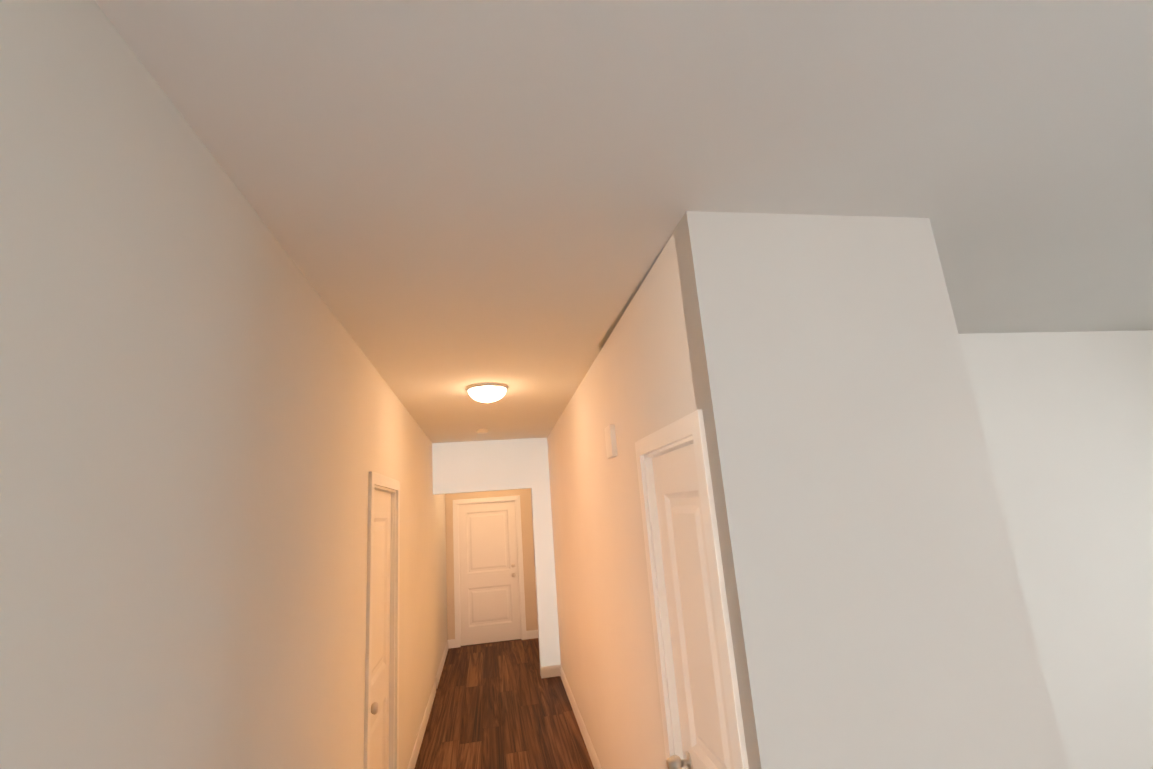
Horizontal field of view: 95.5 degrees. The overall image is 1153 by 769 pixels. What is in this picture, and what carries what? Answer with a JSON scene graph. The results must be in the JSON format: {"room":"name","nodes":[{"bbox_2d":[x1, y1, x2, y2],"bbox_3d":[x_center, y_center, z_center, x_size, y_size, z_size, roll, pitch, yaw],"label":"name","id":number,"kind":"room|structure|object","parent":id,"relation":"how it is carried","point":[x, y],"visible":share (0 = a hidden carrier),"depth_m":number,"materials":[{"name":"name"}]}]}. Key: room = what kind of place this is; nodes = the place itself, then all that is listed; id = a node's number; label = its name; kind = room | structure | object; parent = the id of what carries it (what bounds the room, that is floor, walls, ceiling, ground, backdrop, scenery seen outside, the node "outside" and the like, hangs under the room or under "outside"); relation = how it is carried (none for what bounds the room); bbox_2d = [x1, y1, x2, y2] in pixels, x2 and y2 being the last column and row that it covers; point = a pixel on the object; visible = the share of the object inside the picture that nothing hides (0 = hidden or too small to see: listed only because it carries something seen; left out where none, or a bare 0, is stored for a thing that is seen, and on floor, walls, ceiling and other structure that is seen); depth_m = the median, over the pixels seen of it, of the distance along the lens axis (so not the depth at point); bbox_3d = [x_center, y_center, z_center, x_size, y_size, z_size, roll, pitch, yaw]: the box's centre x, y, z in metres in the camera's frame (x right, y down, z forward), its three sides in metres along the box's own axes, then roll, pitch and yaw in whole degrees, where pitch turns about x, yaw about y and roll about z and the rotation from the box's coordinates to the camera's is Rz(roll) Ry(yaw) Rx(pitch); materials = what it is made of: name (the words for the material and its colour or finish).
{"room":"apartment hallway","nodes":[
{"label":"apartment hallway","id":0,"kind":"room"},
{"bbox_2d":[0,0,446,768],"bbox_3d":[-0.534,0.310,-0.967,0.170,2.740,18.790,-2,-13,-10],"label":"wall","id":1,"kind":"structure","parent":0,"point":[122,204],"depth_m":1.04,"materials":[{"name":"paint"}]},
{"bbox_2d":[370,490,390,768],"bbox_3d":[-1.172,1.653,3.035,0.035,2.036,0.788,-2,-13,-10],"label":"door","id":2,"kind":"structure","parent":1,"relation":"in","point":[379,747],"depth_m":3.19,"materials":[{"name":"paint"}]},
{"bbox_2d":[371,702,377,714],"bbox_3d":[-1.061,1.678,2.709,0.066,0.066,0.066,-2,-13,-10],"label":"door knob","id":3,"kind":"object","parent":2,"relation":"attached to","point":[374,708],"depth_m":2.69,"materials":[{"name":"silver metal"}]},
{"bbox_2d":[364,471,399,768],"bbox_3d":[-1.178,1.618,3.043,0.138,2.131,0.950,-2,-13,-10],"label":"door frame","id":4,"kind":"structure","parent":1,"relation":"attached to","point":[384,482],"depth_m":3.33,"materials":[{"name":"paint"}]},
{"bbox_2d":[445,488,537,639],"bbox_3d":[-1.274,2.509,8.148,1.457,2.740,0.190,-2,-13,-10],"label":"wall","id":5,"kind":"structure","parent":0,"point":[528,563],"depth_m":8.05,"materials":[{"name":"paint"}]},
{"bbox_2d":[458,501,520,645],"bbox_3d":[-1.338,2.844,8.004,0.878,2.016,0.035,-2,-13,-10],"label":"front door","id":6,"kind":"structure","parent":5,"relation":"in","point":[489,600],"depth_m":7.98,"materials":[{"name":"paint"}]},
{"bbox_2d":[453,495,526,647],"bbox_3d":[-1.341,2.810,8.016,1.040,2.110,0.138,-2,-13,-10],"label":"door frame","id":7,"kind":"structure","parent":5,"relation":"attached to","point":[516,499],"depth_m":7.98,"materials":[{"name":"paint"}]},
{"bbox_2d":[432,438,560,667],"bbox_3d":[-0.972,2.038,6.243,1.408,2.740,0.120,-2,-13,-10],"label":"wall","id":8,"kind":"structure","parent":0,"point":[485,465],"depth_m":6.38,"materials":[{"name":"paint"}]},
{"bbox_2d":[433,487,541,674],"bbox_3d":[-1.059,2.332,6.155,1.187,2.142,0.128,-2,-13,-10],"label":"trim","id":9,"kind":"structure","parent":8,"relation":"attached to","point":[534,551],"depth_m":6.29,"materials":[{"name":"paint"}]},
{"bbox_2d":[415,638,593,768],"bbox_3d":[-0.661,3.072,4.520,1.585,0.100,7.530,-2,-13,-10],"label":"floor","id":10,"kind":"structure","parent":0,"point":[501,705],"depth_m":4.91,"materials":[{"name":"brown wood"}]},
{"bbox_2d":[94,0,1152,442],"bbox_3d":[2.346,-1.130,0.042,6.185,0.100,19.090,-2,-13,-10],"label":"ceiling","id":11,"kind":"structure","parent":0,"point":[1006,146],"depth_m":1.36,"materials":[{"name":"paint"}]},
{"bbox_2d":[476,429,488,433],"bbox_3d":[-1.010,0.502,5.615,0.132,0.038,0.132,-2,-13,-10],"label":"smoke detector","id":12,"kind":"object","parent":11,"relation":"attached to","point":[481,431],"visible":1,"depth_m":5.57,"materials":[{"name":"white plastic"}]},
{"bbox_2d":[466,382,507,403],"bbox_3d":[-0.639,0.079,3.757,0.300,0.118,0.300,-2,-13,-10],"label":"hall ceiling light","id":13,"kind":"object","parent":11,"relation":"attached to","point":[487,392],"visible":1,"depth_m":3.67,"materials":[{"name":"white glass"}]},
{"bbox_2d":[547,211,1067,768],"bbox_3d":[0.291,1.625,4.886,0.890,2.740,7.230,-2,-13,-10],"label":"wall","id":14,"kind":"structure","parent":0,"point":[879,617],"depth_m":1.57,"materials":[{"name":"paint"}]},
{"bbox_2d":[407,630,601,768],"bbox_3d":[-0.579,2.915,4.346,1.454,0.115,7.125,-2,-13,-10],"label":"baseboard","id":15,"kind":"structure","parent":14,"relation":"attached to","point":[551,671],"depth_m":5.00,"materials":[{"name":"paint"}]},
{"bbox_2d":[605,424,616,458],"bbox_3d":[0.185,0.309,2.828,0.033,0.170,0.140,-2,-13,-10],"label":"door chime","id":16,"kind":"object","parent":14,"relation":"attached to","point":[610,440],"visible":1,"depth_m":2.77,"materials":[{"name":"white plastic"}]},
{"bbox_2d":[635,410,748,768],"bbox_3d":[0.456,1.192,1.726,0.156,2.120,0.770,-2,-13,-10],"label":"door frame","id":17,"kind":"structure","parent":14,"relation":"attached to","point":[690,428],"depth_m":1.91,"materials":[{"name":"paint"}]},
{"bbox_2d":[652,444,733,768],"bbox_3d":[0.456,1.227,1.718,0.050,2.026,0.608,-2,-13,-10],"label":"closet door","id":18,"kind":"structure","parent":14,"relation":"in","point":[704,728],"depth_m":1.85,"materials":[{"name":"paint"}]},
{"bbox_2d":[666,751,692,768],"bbox_3d":[0.372,1.382,1.909,0.084,0.066,0.066,-2,-13,-10],"label":"door handle","id":19,"kind":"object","parent":18,"relation":"attached to","point":[674,762],"depth_m":1.90,"materials":[{"name":"silver metal"}]},
{"bbox_2d":[959,330,1152,768],"bbox_3d":[2.933,1.011,3.116,3.720,2.740,0.120,-2,-13,-10],"label":"wall","id":20,"kind":"structure","parent":0,"point":[1066,419],"depth_m":3.13,"materials":[{"name":"paint"}]}
]}

